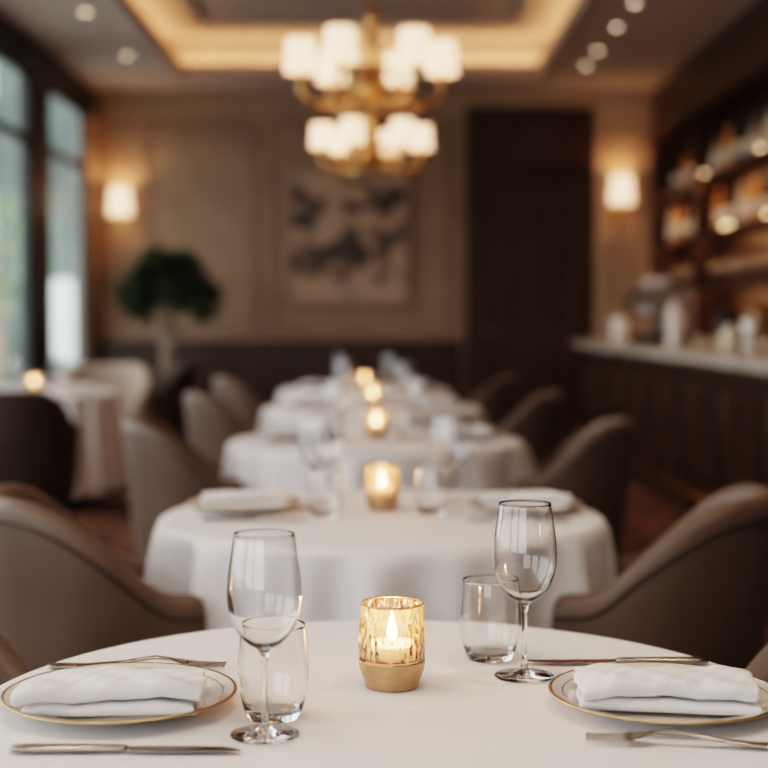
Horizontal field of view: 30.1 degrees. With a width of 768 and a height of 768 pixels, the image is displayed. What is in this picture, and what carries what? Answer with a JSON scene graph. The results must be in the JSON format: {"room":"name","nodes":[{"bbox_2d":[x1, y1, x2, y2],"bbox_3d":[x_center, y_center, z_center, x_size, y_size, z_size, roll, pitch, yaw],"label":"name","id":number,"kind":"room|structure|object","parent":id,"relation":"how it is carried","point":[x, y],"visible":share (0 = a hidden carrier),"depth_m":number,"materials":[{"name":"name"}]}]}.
{"room":"restaurant","nodes":[
{"label":"restaurant","id":0,"kind":"room"},
{"bbox_2d":[0,17,98,387],"bbox_3d":[-3.050,-0.848,5.968,0.100,3.580,18.400,0,3,0],"label":"window frame","id":1,"kind":"structure","parent":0,"point":[44,72],"depth_m":12.60,"materials":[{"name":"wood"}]},
{"bbox_2d":[0,52,30,384],"bbox_3d":[-3.045,-1.266,10.804,0.050,2.660,2.700,0,3,0],"label":"window","id":2,"kind":"structure","parent":1,"relation":"in","point":[22,136],"depth_m":12.09,"materials":[{"name":"clear glass"},{"name":"dark frame"}]},
{"bbox_2d":[0,375,61,388],"bbox_3d":[-2.920,0.272,5.768,0.160,0.040,17.500,0,3,0],"label":"window sill","id":3,"kind":"structure","parent":1,"relation":"attached to","point":[53,380],"depth_m":11.46,"materials":[{"name":"stone"}]},
{"bbox_2d":[50,87,86,375],"bbox_3d":[-3.045,-1.393,13.651,0.050,2.660,1.600,0,3,0],"label":"window","id":4,"kind":"structure","parent":1,"relation":"in","point":[79,166],"depth_m":14.38,"materials":[{"name":"clear glass"},{"name":"dark frame"}]},
{"bbox_2d":[97,118,656,434],"bbox_3d":[0.125,-1.256,15.059,6.450,3.580,0.200,0,3,0],"label":"wall","id":5,"kind":"structure","parent":0,"point":[200,196],"depth_m":14.94,"materials":[{"name":"paint"}]},
{"bbox_2d":[108,186,131,231],"bbox_3d":[-2.730,-1.810,14.781,0.250,0.450,0.305,0,3,0],"label":"wall sconce","id":6,"kind":"object","parent":5,"relation":"attached to","point":[120,205],"visible":1,"depth_m":14.66,"materials":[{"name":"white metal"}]},
{"bbox_2d":[97,340,459,404],"bbox_3d":[-1.100,0.038,14.982,3.800,1.000,0.070,0,3,0],"label":"wainscoting","id":7,"kind":"structure","parent":5,"relation":"attached to","point":[263,367],"depth_m":14.96,"materials":[{"name":"brown wood"}]},
{"bbox_2d":[144,129,448,329],"bbox_3d":[-0.910,-1.611,14.930,3.180,2.100,0.025,0,3,0],"label":"trim","id":8,"kind":"structure","parent":5,"relation":"attached to","point":[252,131],"depth_m":14.91,"materials":[{"name":"wood"}]},
{"bbox_2d":[288,170,408,304],"bbox_3d":[-0.370,-1.530,14.919,1.270,1.410,0.045,0,3,0],"label":"framed painting","id":9,"kind":"object","parent":5,"relation":"attached to","point":[348,235],"visible":0.91,"depth_m":14.91},
{"bbox_2d":[94,91,652,117],"bbox_3d":[0.075,-2.908,14.825,6.150,0.260,0.120,0,3,0],"label":"trim","id":10,"kind":"structure","parent":5,"relation":"attached to","point":[108,104],"depth_m":14.77,"materials":[{"name":"wood"}]},
{"bbox_2d":[481,187,570,433],"bbox_3d":[1.485,-0.762,14.921,0.940,2.585,0.110,0,3,0],"label":"door","id":11,"kind":"structure","parent":5,"relation":"in","point":[526,231],"depth_m":14.91,"materials":[{"name":"brown wood"}]},
{"bbox_2d":[465,107,592,435],"bbox_3d":[1.510,-1.170,14.908,1.320,3.420,0.110,0,3,0],"label":"trim","id":12,"kind":"structure","parent":5,"relation":"attached to","point":[505,146],"depth_m":14.84,"materials":[{"name":"brown wood"}]},
{"bbox_2d":[609,174,633,220],"bbox_3d":[2.440,-1.914,14.660,0.250,0.450,0.305,0,3,0],"label":"wall sconce","id":13,"kind":"object","parent":5,"relation":"attached to","point":[621,192],"visible":1,"depth_m":14.54,"materials":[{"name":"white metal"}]},
{"bbox_2d":[593,107,651,339],"bbox_3d":[2.490,-1.169,14.905,0.580,3.420,0.115,0,3,0],"label":"wall panel","id":14,"kind":"object","parent":5,"relation":"attached to","point":[622,249],"depth_m":14.83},
{"bbox_2d":[0,0,759,90],"bbox_3d":[0.125,-2.841,5.878,6.450,0.410,18.400,0,3,0],"label":"ceiling","id":15,"kind":"structure","parent":0,"point":[656,39],"depth_m":13.19,"materials":[{"name":"paint"}]},
{"bbox_2d":[110,0,593,77],"bbox_3d":[-0.235,-2.770,8.084,3.550,0.130,11.420,0,3,0],"label":"trim","id":16,"kind":"structure","parent":15,"relation":"attached to","point":[128,9],"depth_m":13.73,"materials":[{"name":"paint"}]},
{"bbox_2d":[179,0,531,25],"bbox_3d":[-0.235,-3.039,7.822,2.930,0.090,9.980,0,3,0],"label":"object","id":17,"kind":"structure","parent":15,"relation":"attached to","point":[201,12],"depth_m":12.44,"materials":[{"name":"paint"}]},
{"bbox_2d":[285,0,457,174],"bbox_3d":[-0.060,-2.012,6.917,0.839,1.959,0.781,0,3,0],"label":"chandelier","id":18,"kind":"object","parent":17,"relation":"hanging from","point":[415,47],"visible":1,"depth_m":6.90,"materials":[{"name":"gold metal"}]},
{"bbox_2d":[67,435,767,646],"bbox_3d":[0.125,0.990,6.051,6.450,0.100,18.400,0,3,0],"label":"floor","id":19,"kind":"structure","parent":0,"point":[650,514],"depth_m":8.84,"materials":[{"name":"carpet"}]},
{"bbox_2d":[0,634,32,684],"bbox_3d":[-0.655,0.703,1.916,0.501,0.844,0.574,1,3,17],"label":"dining chair","id":20,"kind":"object","parent":19,"relation":"on","point":[12,665],"visible":0.11,"depth_m":2.12,"materials":[{"name":"beige leather"}]},
{"bbox_2d":[0,390,80,510],"bbox_3d":[-1.987,0.442,7.729,0.604,0.844,0.538,0,3,9],"label":"dining chair","id":21,"kind":"object","parent":19,"relation":"on","point":[39,438],"visible":0.88,"depth_m":7.53,"materials":[{"name":"fabric"}]},
{"bbox_2d":[0,388,123,507],"bbox_3d":[-2.219,0.420,9.274,1.054,0.750,1.050,0,3,0],"label":"dining table","id":22,"kind":"object","parent":19,"relation":"on","point":[96,413],"visible":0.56,"depth_m":9.00,"materials":[{"name":"white fabric"}]},
{"bbox_2d":[12,356,24,389],"bbox_3d":[-2.400,-0.073,9.356,0.082,0.225,0.082,0,3,8],"label":"wine glass","id":23,"kind":"object","parent":22,"relation":"on","point":[18,365],"visible":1,"depth_m":9.32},
{"bbox_2d":[37,375,49,392],"bbox_3d":[-2.150,0.001,9.009,0.083,0.109,0.083,0,3,0],"label":"water tumbler","id":24,"kind":"object","parent":22,"relation":"on","point":[43,381],"visible":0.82,"depth_m":8.98,"materials":[{"name":"clear glass"}]},
{"bbox_2d":[51,356,63,389],"bbox_3d":[-2.150,-0.074,9.386,0.082,0.225,0.082,-1,3,-25],"label":"wine glass","id":25,"kind":"object","parent":22,"relation":"on","point":[57,365],"visible":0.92,"depth_m":9.35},
{"bbox_2d":[55,387,98,391],"bbox_3d":[-1.980,0.037,9.211,0.278,0.020,0.278,0,3,0],"label":"dinner plate","id":26,"kind":"object","parent":22,"relation":"on","point":[95,388],"visible":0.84,"depth_m":9.12,"materials":[{"name":"ceramic"}]},
{"bbox_2d":[61,383,93,388],"bbox_3d":[-1.979,0.014,9.210,0.212,0.043,0.138,-1,3,-11],"label":"cloth napkin","id":27,"kind":"object","parent":26,"relation":"on","point":[73,385],"visible":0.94,"depth_m":9.16,"materials":[{"name":"fabric"}]},
{"bbox_2d":[0,484,206,669],"bbox_3d":[-0.633,0.648,3.130,0.501,0.844,0.574,-1,3,-19],"label":"dining chair","id":28,"kind":"object","parent":19,"relation":"on","point":[65,593],"visible":0.54,"depth_m":2.87,"materials":[{"name":"beige leather"}]},
{"bbox_2d":[58,363,151,449],"bbox_3d":[-2.040,0.300,10.428,0.694,0.886,0.592,0,3,0],"label":"dining chair","id":29,"kind":"object","parent":19,"relation":"on","point":[132,383],"visible":0.38,"depth_m":10.57,"materials":[{"name":"beige fabric"}]},
{"bbox_2d":[108,240,228,440],"bbox_3d":[-1.993,-0.349,13.187,1.119,1.935,0.856,0,3,0],"label":"ficus tree","id":30,"kind":"object","parent":19,"relation":"on","point":[186,286],"visible":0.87,"depth_m":13.06,"materials":[{"name":"green plant"}]},
{"bbox_2d":[148,363,195,436],"bbox_3d":[-1.853,0.249,12.038,0.538,0.844,0.604,-1,3,-17],"label":"dining chair","id":31,"kind":"object","parent":19,"relation":"on","point":[168,390],"visible":0.52,"depth_m":11.80,"materials":[{"name":"fabric"}]},
{"bbox_2d":[121,417,244,557],"bbox_3d":[-0.725,0.551,5.307,0.501,0.844,0.574,0,3,-9],"label":"dining chair","id":32,"kind":"object","parent":19,"relation":"on","point":[165,472],"visible":0.51,"depth_m":5.06,"materials":[{"name":"beige leather"}]},
{"bbox_2d":[183,390,257,464],"bbox_3d":[-0.784,0.459,7.348,0.501,0.844,0.574,0,3,-9],"label":"dining chair","id":33,"kind":"object","parent":19,"relation":"on","point":[211,425],"visible":0.37,"depth_m":7.09,"materials":[{"name":"fabric"}]},
{"bbox_2d":[213,375,273,425],"bbox_3d":[-0.873,0.370,9.341,0.501,0.844,0.574,0,3,-9],"label":"dining chair","id":34,"kind":"object","parent":19,"relation":"on","point":[228,390],"visible":0.32,"depth_m":9.07,"materials":[{"name":"beige leather"}]},
{"bbox_2d":[276,385,452,404],"bbox_3d":[-0.128,0.408,9.526,1.231,0.750,1.213,0,3,0],"label":"dining table","id":35,"kind":"object","parent":19,"relation":"on","point":[286,394],"visible":0.23,"depth_m":9.20,"materials":[{"name":"white fabric"}]},
{"bbox_2d":[358,372,370,388],"bbox_3d":[-0.130,-0.023,9.589,0.084,0.106,0.084,-2,3,-37],"label":"candle holder","id":36,"kind":"object","parent":35,"relation":"on","point":[362,383],"visible":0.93,"depth_m":9.56,"materials":[{"name":"gold metal"}]},
{"bbox_2d":[358,373,370,382],"bbox_3d":[-0.130,-0.041,9.588,0.084,0.069,0.084,0,3,0],"label":"glass shade","id":37,"kind":"object","parent":36,"relation":"attached to","point":[360,380],"depth_m":9.57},
{"bbox_2d":[376,372,388,388],"bbox_3d":[-0.010,-0.022,9.519,0.083,0.109,0.083,0,3,0],"label":"water tumbler","id":38,"kind":"object","parent":35,"relation":"on","point":[382,379],"visible":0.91,"depth_m":9.49,"materials":[{"name":"clear glass"}]},
{"bbox_2d":[382,355,394,388],"bbox_3d":[0.030,-0.084,9.606,0.082,0.225,0.082,2,3,31],"label":"wine glass","id":39,"kind":"object","parent":35,"relation":"on","point":[388,364],"visible":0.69,"depth_m":9.57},
{"bbox_2d":[258,401,487,431],"bbox_3d":[-0.070,0.497,7.538,1.214,0.750,1.217,-1,3,-27],"label":"dining table","id":40,"kind":"object","parent":19,"relation":"on","point":[276,415],"visible":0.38,"depth_m":7.20,"materials":[{"name":"white fabric"}]},
{"bbox_2d":[284,402,325,406],"bbox_3d":[-0.395,0.109,7.593,0.278,0.020,0.278,0,3,0],"label":"dinner plate","id":41,"kind":"object","parent":40,"relation":"on","point":[287,403],"visible":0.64,"depth_m":7.50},
{"bbox_2d":[291,397,324,403],"bbox_3d":[-0.389,0.087,7.585,0.213,0.044,0.137,0,3,-6],"label":"cloth napkin","id":42,"kind":"object","parent":41,"relation":"on","point":[302,400],"visible":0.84,"depth_m":7.52,"materials":[{"name":"fabric"}]},
{"bbox_2d":[335,364,349,378],"bbox_3d":[-0.220,0.006,7.608,0.082,0.225,0.082,1,3,25],"label":"wine glass","id":43,"kind":"object","parent":40,"relation":"on","point":[342,371],"visible":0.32,"depth_m":7.57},
{"bbox_2d":[365,386,380,406],"bbox_3d":[-0.060,0.066,7.591,0.084,0.106,0.084,-2,3,-37],"label":"candle holder","id":44,"kind":"object","parent":40,"relation":"on","point":[371,401],"visible":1,"depth_m":7.57,"materials":[{"name":"glass"}]},
{"bbox_2d":[365,386,380,399],"bbox_3d":[-0.060,0.049,7.590,0.084,0.069,0.084,0,3,0],"label":"glass shade","id":45,"kind":"object","parent":44,"relation":"attached to","point":[378,396],"depth_m":7.57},
{"bbox_2d":[395,364,409,406],"bbox_3d":[0.100,0.006,7.608,0.082,0.225,0.082,-1,3,-25],"label":"wine glass","id":46,"kind":"object","parent":40,"relation":"on","point":[402,373],"visible":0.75,"depth_m":7.57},
{"bbox_2d":[431,402,463,407],"bbox_3d":[0.285,0.110,7.572,0.278,0.020,0.278,0,3,0],"label":"dinner plate","id":47,"kind":"object","parent":40,"relation":"on","point":[458,403],"visible":0.43,"depth_m":7.47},
{"bbox_2d":[432,397,457,403],"bbox_3d":[0.290,0.087,7.571,0.213,0.044,0.138,0,3,7],"label":"cloth napkin","id":48,"kind":"object","parent":47,"relation":"on","point":[436,400],"visible":0.65,"depth_m":7.51,"materials":[{"name":"fabric"}]},
{"bbox_2d":[221,429,536,492],"bbox_3d":[-0.018,0.591,5.460,1.234,0.750,1.224,0,3,0],"label":"dining table","id":49,"kind":"object","parent":19,"relation":"on","point":[495,465],"visible":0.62,"depth_m":5.06,"materials":[{"name":"white fabric"}]},
{"bbox_2d":[254,432,299,439],"bbox_3d":[-0.365,0.201,5.545,0.278,0.020,0.278,0,3,0],"label":"dinner plate","id":50,"kind":"object","parent":49,"relation":"on","point":[261,434],"visible":0.44,"depth_m":5.45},
{"bbox_2d":[264,425,300,435],"bbox_3d":[-0.359,0.179,5.537,0.213,0.044,0.137,0,3,-6],"label":"cloth napkin","id":51,"kind":"object","parent":50,"relation":"on","point":[291,430],"visible":0.6,"depth_m":5.47,"materials":[{"name":"fabric"}]},
{"bbox_2d":[325,380,345,411],"bbox_3d":[-0.190,0.098,5.560,0.082,0.225,0.082,0,3,-8],"label":"wine glass","id":52,"kind":"object","parent":49,"relation":"on","point":[335,394],"visible":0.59,"depth_m":5.53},
{"bbox_2d":[331,411,351,440],"bbox_3d":[-0.165,0.161,5.443,0.083,0.109,0.083,0,3,0],"label":"water tumbler","id":53,"kind":"object","parent":49,"relation":"on","point":[346,416],"visible":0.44,"depth_m":5.42,"materials":[{"name":"clear glass"}]},
{"bbox_2d":[334,379,352,435],"bbox_3d":[-0.165,0.093,5.660,0.082,0.225,0.082,1,3,25],"label":"wine glass","id":54,"kind":"object","parent":49,"relation":"on","point":[347,382],"visible":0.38,"depth_m":5.63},
{"bbox_2d":[365,410,386,438],"bbox_3d":[-0.030,0.158,5.543,0.084,0.106,0.084,-2,3,-31],"label":"candle holder","id":55,"kind":"object","parent":49,"relation":"on","point":[373,431],"visible":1,"depth_m":5.52,"materials":[{"name":"glass"}]},
{"bbox_2d":[366,411,386,429],"bbox_3d":[-0.030,0.141,5.542,0.084,0.069,0.084,0,3,0],"label":"glass shade","id":56,"kind":"object","parent":55,"relation":"attached to","point":[370,426],"depth_m":5.52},
{"bbox_2d":[397,411,417,439],"bbox_3d":[0.090,0.160,5.473,0.083,0.109,0.083,0,3,0],"label":"water tumbler","id":57,"kind":"object","parent":49,"relation":"on","point":[407,421],"visible":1,"depth_m":5.44,"materials":[{"name":"clear glass"}]},
{"bbox_2d":[407,380,427,438],"bbox_3d":[0.130,0.098,5.560,0.082,0.225,0.082,0,3,-8],"label":"wine glass","id":58,"kind":"object","parent":49,"relation":"on","point":[417,393],"visible":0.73,"depth_m":5.53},
{"bbox_2d":[415,379,432,436],"bbox_3d":[0.155,0.093,5.660,0.082,0.225,0.082,1,3,25],"label":"wine glass","id":59,"kind":"object","parent":49,"relation":"on","point":[428,381],"visible":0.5,"depth_m":5.64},
{"bbox_2d":[430,432,500,439],"bbox_3d":[0.315,0.202,5.525,0.278,0.020,0.278,0,3,0],"label":"dinner plate","id":60,"kind":"object","parent":49,"relation":"on","point":[494,434],"visible":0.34,"depth_m":5.44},
{"bbox_2d":[471,425,493,435],"bbox_3d":[0.320,0.179,5.523,0.213,0.044,0.138,0,3,7],"label":"cloth napkin","id":61,"kind":"object","parent":60,"relation":"on","point":[477,430],"visible":0.42,"depth_m":5.46,"materials":[{"name":"fabric"}]},
{"bbox_2d":[144,489,615,630],"bbox_3d":[0.002,0.684,3.382,1.153,0.750,1.152,0,3,0],"label":"dining table","id":62,"kind":"object","parent":19,"relation":"on","point":[350,557],"visible":0.57,"depth_m":3.00,"materials":[{"name":"white fabric"}]},
{"bbox_2d":[186,497,300,513],"bbox_3d":[-0.340,0.295,3.457,0.278,0.020,0.278,0,3,0],"label":"dinner plate","id":63,"kind":"object","parent":62,"relation":"on","point":[197,503],"visible":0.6,"depth_m":3.38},
{"bbox_2d":[202,489,288,508],"bbox_3d":[-0.334,0.272,3.449,0.213,0.044,0.137,0,3,-6],"label":"cloth napkin","id":64,"kind":"object","parent":63,"relation":"on","point":[237,498],"visible":0.98,"depth_m":3.39,"materials":[{"name":"fabric"}]},
{"bbox_2d":[201,517,308,520],"bbox_3d":[-0.294,0.308,3.258,0.246,0.008,0.022,0,3,-1],"label":"table knife","id":65,"kind":"object","parent":62,"relation":"on","point":[207,518],"visible":1,"depth_m":3.25,"materials":[{"name":"metal"}]},
{"bbox_2d":[299,416,332,510],"bbox_3d":[-0.165,0.192,3.472,0.082,0.225,0.082,-1,3,-25],"label":"wine glass","id":66,"kind":"object","parent":62,"relation":"on","point":[316,437],"visible":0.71,"depth_m":3.44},
{"bbox_2d":[307,468,341,516],"bbox_3d":[-0.140,0.255,3.355,0.083,0.109,0.083,0,3,0],"label":"water tumbler","id":67,"kind":"object","parent":62,"relation":"on","point":[324,485],"visible":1,"depth_m":3.32,"materials":[{"name":"clear glass"}]},
{"bbox_2d":[314,413,344,503],"bbox_3d":[-0.140,0.187,3.572,0.082,0.225,0.082,1,3,25],"label":"wine glass","id":68,"kind":"object","parent":62,"relation":"on","point":[335,418],"visible":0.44,"depth_m":3.54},
{"bbox_2d":[365,465,398,510],"bbox_3d":[-0.005,0.252,3.455,0.084,0.106,0.084,-2,3,-37],"label":"candle holder","id":69,"kind":"object","parent":62,"relation":"on","point":[377,498],"visible":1,"depth_m":3.43,"materials":[{"name":"gold metal"}]},
{"bbox_2d":[365,465,398,496],"bbox_3d":[-0.005,0.235,3.454,0.084,0.069,0.084,0,3,0],"label":"glass shade","id":70,"kind":"object","parent":69,"relation":"attached to","point":[370,491],"depth_m":3.44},
{"bbox_2d":[369,486,394,496],"bbox_3d":[-0.005,0.267,3.455,0.067,0.045,0.067,0,3,0],"label":"candle","id":71,"kind":"object","parent":69,"relation":"on","point":[374,491],"depth_m":3.43,"materials":[{"name":"wax"}]},
{"bbox_2d":[415,466,449,514],"bbox_3d":[0.115,0.254,3.385,0.083,0.109,0.083,0,3,0],"label":"water tumbler","id":72,"kind":"object","parent":62,"relation":"on","point":[432,485],"visible":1,"depth_m":3.35,"materials":[{"name":"clear glass"}]},
{"bbox_2d":[431,416,464,510],"bbox_3d":[0.155,0.192,3.472,0.082,0.225,0.082,1,3,25],"label":"wine glass","id":73,"kind":"object","parent":62,"relation":"on","point":[447,436],"visible":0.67,"depth_m":3.44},
{"bbox_2d":[442,413,471,504],"bbox_3d":[0.180,0.187,3.572,0.082,0.225,0.082,1,3,25],"label":"wine glass","id":74,"kind":"object","parent":62,"relation":"on","point":[466,422],"visible":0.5,"depth_m":3.55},
{"bbox_2d":[467,498,582,513],"bbox_3d":[0.340,0.296,3.437,0.278,0.020,0.278,0,3,0],"label":"dinner plate","id":75,"kind":"object","parent":62,"relation":"on","point":[477,502],"visible":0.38,"depth_m":3.42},
{"bbox_2d":[481,490,571,508],"bbox_3d":[0.345,0.273,3.435,0.213,0.044,0.138,0,3,7],"label":"cloth napkin","id":76,"kind":"object","parent":75,"relation":"on","point":[491,499],"visible":0.73,"depth_m":3.38,"materials":[{"name":"fabric"}]},
{"bbox_2d":[0,620,767,767],"bbox_3d":[-0.004,0.759,1.714,1.084,0.750,1.079,0,3,0],"label":"dining table","id":77,"kind":"object","parent":19,"relation":"on","point":[459,714],"visible":0.64,"depth_m":1.62,"materials":[{"name":"white fabric"}]},
{"bbox_2d":[0,662,237,724],"bbox_3d":[-0.314,0.374,1.698,0.278,0.020,0.278,0,3,0],"label":"dinner plate","id":78,"kind":"object","parent":77,"relation":"on","point":[219,687],"visible":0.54,"depth_m":1.68,"materials":[{"name":"ceramic"}]},
{"bbox_2d":[10,665,206,716],"bbox_3d":[-0.314,0.352,1.665,0.213,0.044,0.138,0,3,-4],"label":"cloth napkin","id":79,"kind":"object","parent":78,"relation":"on","point":[110,690],"visible":0.98,"depth_m":1.61,"materials":[{"name":"fabric"}]},
{"bbox_2d":[9,743,240,752],"bbox_3d":[-0.274,0.387,1.516,0.246,0.008,0.022,0,3,0],"label":"table knife","id":80,"kind":"object","parent":77,"relation":"on","point":[33,747],"visible":1,"depth_m":1.51,"materials":[{"name":"metal"}]},
{"bbox_2d":[48,655,226,667],"bbox_3d":[-0.326,0.366,1.881,0.234,0.016,0.029,0,3,1],"label":"fork","id":81,"kind":"object","parent":77,"relation":"on","point":[178,660],"depth_m":1.88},
{"bbox_2d":[227,529,301,744],"bbox_3d":[-0.132,0.277,1.576,0.082,0.225,0.082,1,3,25],"label":"wine glass","id":82,"kind":"object","parent":77,"relation":"on","point":[264,587],"visible":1,"depth_m":1.54,"materials":[{"name":"glass"}]},
{"bbox_2d":[237,620,308,723],"bbox_3d":[-0.128,0.332,1.649,0.083,0.109,0.083,0,3,0],"label":"water tumbler","id":83,"kind":"object","parent":77,"relation":"on","point":[288,662],"visible":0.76,"depth_m":1.62,"materials":[{"name":"clear glass"}]},
{"bbox_2d":[358,596,425,691],"bbox_3d":[0.010,0.327,1.791,0.084,0.106,0.084,-2,3,-37],"label":"candle holder","id":84,"kind":"object","parent":77,"relation":"on","point":[391,663],"visible":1,"depth_m":1.77,"materials":[{"name":"gold metal"}]},
{"bbox_2d":[359,597,424,663],"bbox_3d":[0.010,0.309,1.791,0.084,0.069,0.084,0,3,0],"label":"glass shade","id":85,"kind":"object","parent":84,"relation":"attached to","point":[391,649],"depth_m":1.77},
{"bbox_2d":[366,637,417,665],"bbox_3d":[0.010,0.342,1.792,0.067,0.045,0.067,0,3,0],"label":"candle","id":86,"kind":"object","parent":84,"relation":"on","point":[382,651],"depth_m":1.76,"materials":[{"name":"wax"}]},
{"bbox_2d":[460,574,520,662],"bbox_3d":[0.144,0.319,1.936,0.083,0.109,0.083,0,3,0],"label":"water tumbler","id":87,"kind":"object","parent":77,"relation":"on","point":[490,620],"visible":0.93,"depth_m":1.90,"materials":[{"name":"clear glass"}]},
{"bbox_2d":[493,500,556,683],"bbox_3d":[0.181,0.265,1.836,0.082,0.225,0.082,-1,3,-25],"label":"wine glass","id":88,"kind":"object","parent":77,"relation":"on","point":[524,542],"visible":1,"depth_m":1.80,"materials":[{"name":"glass"}]},
{"bbox_2d":[527,657,708,662],"bbox_3d":[0.311,0.369,1.905,0.246,0.008,0.022,0,3,-1],"label":"table knife","id":89,"kind":"object","parent":77,"relation":"on","point":[619,659],"visible":0.88,"depth_m":1.90,"materials":[{"name":"metal"}]},
{"bbox_2d":[548,662,767,724],"bbox_3d":[0.335,0.374,1.698,0.278,0.020,0.278,0,3,0],"label":"dinner plate","id":90,"kind":"object","parent":77,"relation":"on","point":[562,687],"visible":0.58,"depth_m":1.64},
{"bbox_2d":[574,663,761,715],"bbox_3d":[0.332,0.352,1.677,0.215,0.044,0.131,0,3,4],"label":"cloth napkin","id":91,"kind":"object","parent":90,"relation":"on","point":[714,689],"visible":1,"depth_m":1.62,"materials":[{"name":"fabric"}]},
{"bbox_2d":[585,729,767,748],"bbox_3d":[0.336,0.381,1.539,0.234,0.016,0.029,0,3,8],"label":"fork","id":92,"kind":"object","parent":77,"relation":"on","point":[625,736],"depth_m":1.54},
{"bbox_2d":[463,375,518,426],"bbox_3d":[0.632,0.370,9.336,0.501,0.844,0.574,0,3,9],"label":"dining chair","id":93,"kind":"object","parent":19,"relation":"on","point":[497,400],"visible":0.34,"depth_m":9.09,"materials":[{"name":"beige leather"}]},
{"bbox_2d":[489,390,564,464],"bbox_3d":[0.683,0.459,7.343,0.501,0.844,0.574,0,3,9],"label":"dining chair","id":94,"kind":"object","parent":19,"relation":"on","point":[538,423],"visible":0.34,"depth_m":7.10,"materials":[{"name":"beige leather"}]},
{"bbox_2d":[512,417,635,557],"bbox_3d":[0.684,0.551,5.302,0.501,0.844,0.574,0,3,9],"label":"dining chair","id":95,"kind":"object","parent":19,"relation":"on","point":[594,467],"visible":0.48,"depth_m":5.06,"materials":[{"name":"beige leather"}]},
{"bbox_2d":[551,483,767,668],"bbox_3d":[0.614,0.648,3.133,0.501,0.844,0.574,1,3,19],"label":"dining chair","id":96,"kind":"object","parent":19,"relation":"on","point":[701,589],"visible":0.5,"depth_m":2.88,"materials":[{"name":"beige leather"}]},
{"bbox_2d":[568,340,767,511],"bbox_3d":[2.181,0.281,9.407,0.718,1.015,9.670,0,3,0],"label":"bar counter","id":97,"kind":"object","parent":19,"relation":"on","point":[699,417],"depth_m":9.41,"materials":[{"name":"brown wood"}]},
{"bbox_2d":[611,317,629,340],"bbox_3d":[2.150,-0.498,12.991,0.170,0.220,0.170,0,3,0],"label":"ceramic canister","id":98,"kind":"object","parent":97,"relation":"on","point":[619,325],"visible":1,"depth_m":12.92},
{"bbox_2d":[626,278,693,343],"bbox_3d":[2.240,-0.596,11.685,0.461,0.531,0.640,0,3,0],"label":"espresso machine","id":99,"kind":"object","parent":97,"relation":"on","point":[655,296],"visible":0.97,"depth_m":11.40,"materials":[{"name":"silver metal"}]},
{"bbox_2d":[573,340,767,374],"bbox_3d":[2.210,-0.189,9.386,0.660,0.075,9.670,0,3,0],"label":"countertop","id":100,"kind":"structure","parent":97,"relation":"on","point":[746,361],"depth_m":9.07,"materials":[{"name":"stone"}]},
{"bbox_2d":[666,301,683,346],"bbox_3d":[2.108,-0.435,10.303,0.124,0.335,0.154,2,3,33],"label":"carafe","id":101,"kind":"object","parent":97,"relation":"on","point":[674,314],"visible":0.95,"depth_m":10.24,"materials":[{"name":"plastic"}]},
{"bbox_2d":[694,336,704,348],"bbox_3d":[2.100,-0.277,9.497,0.070,0.090,0.070,0,3,0],"label":"tumbler","id":102,"kind":"object","parent":97,"relation":"on","point":[698,340],"visible":1,"depth_m":9.47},
{"bbox_2d":[712,336,720,349],"bbox_3d":[2.150,-0.263,9.197,0.070,0.090,0.070,0,3,0],"label":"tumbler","id":103,"kind":"object","parent":97,"relation":"on","point":[716,342],"visible":0.74,"depth_m":9.17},
{"bbox_2d":[715,306,736,335],"bbox_3d":[2.300,-0.381,9.593,0.140,0.290,0.140,0,3,0],"label":"coffee grinder","id":104,"kind":"object","parent":97,"relation":"on","point":[725,316],"visible":0.59,"depth_m":9.54,"materials":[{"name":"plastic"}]},
{"bbox_2d":[720,324,738,352],"bbox_3d":[2.060,-0.272,8.496,0.110,0.170,0.110,0,3,0],"label":"jar","id":105,"kind":"object","parent":97,"relation":"on","point":[729,337],"visible":1,"depth_m":8.46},
{"bbox_2d":[741,308,764,350],"bbox_3d":[2.300,-0.340,8.894,0.150,0.270,0.150,0,3,0],"label":"cocktail shaker","id":106,"kind":"object","parent":97,"relation":"on","point":[752,321],"visible":0.93,"depth_m":8.84,"materials":[{"name":"metal"}]},
{"bbox_2d":[649,0,767,347],"bbox_3d":[2.915,-1.037,10.389,0.470,3.560,8.850,0,3,0],"label":"shelving","id":107,"kind":"object","parent":19,"relation":"on","point":[727,79],"visible":0.57,"depth_m":12.77,"materials":[{"name":"brown wood"}]},
{"bbox_2d":[667,113,767,242],"bbox_3d":[2.950,-1.700,10.362,0.145,0.926,8.471,0,3,0],"label":"liquor bottles","id":108,"kind":"object","parent":107,"relation":"on","point":[753,204],"visible":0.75,"depth_m":12.14,"materials":[{"name":"brown glass"}]},
{"bbox_2d":[669,254,767,285],"bbox_3d":[2.940,-0.862,10.382,0.080,0.210,8.398,0,3,0],"label":"stemware","id":109,"kind":"object","parent":107,"relation":"attached to","point":[758,262],"visible":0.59,"depth_m":12.16,"materials":[{"name":"clear glass"}]},
{"bbox_2d":[745,643,767,680],"bbox_3d":[0.659,0.704,1.903,0.501,0.844,0.574,-1,3,-16],"label":"dining chair","id":110,"kind":"object","parent":19,"relation":"on","point":[758,666],"visible":0.11,"depth_m":2.11,"materials":[{"name":"beige leather"}]},
{"label":"outside","id":111,"kind":"structure","parent":0,"visible":0},
{"bbox_3d":[-21.550,0.798,12.548,36.900,0.100,65.000,0,3,0],"label":"pavement","id":112,"kind":"object","parent":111,"visible":0},
{"bbox_2d":[0,189,62,382],"bbox_3d":[-5.109,-1.091,18.925,1.603,3.091,1.666,0,3,0],"label":"street tree","id":113,"kind":"object","parent":112,"relation":"on","point":[5,281],"visible":0.46,"depth_m":18.94,"materials":[{"name":"green plant"}]},
{"bbox_2d":[0,62,78,381],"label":"window","id":114,"kind":"structure","parent":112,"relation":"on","point":[63,121],"depth_m":23.90,"materials":[{"name":"glass"}]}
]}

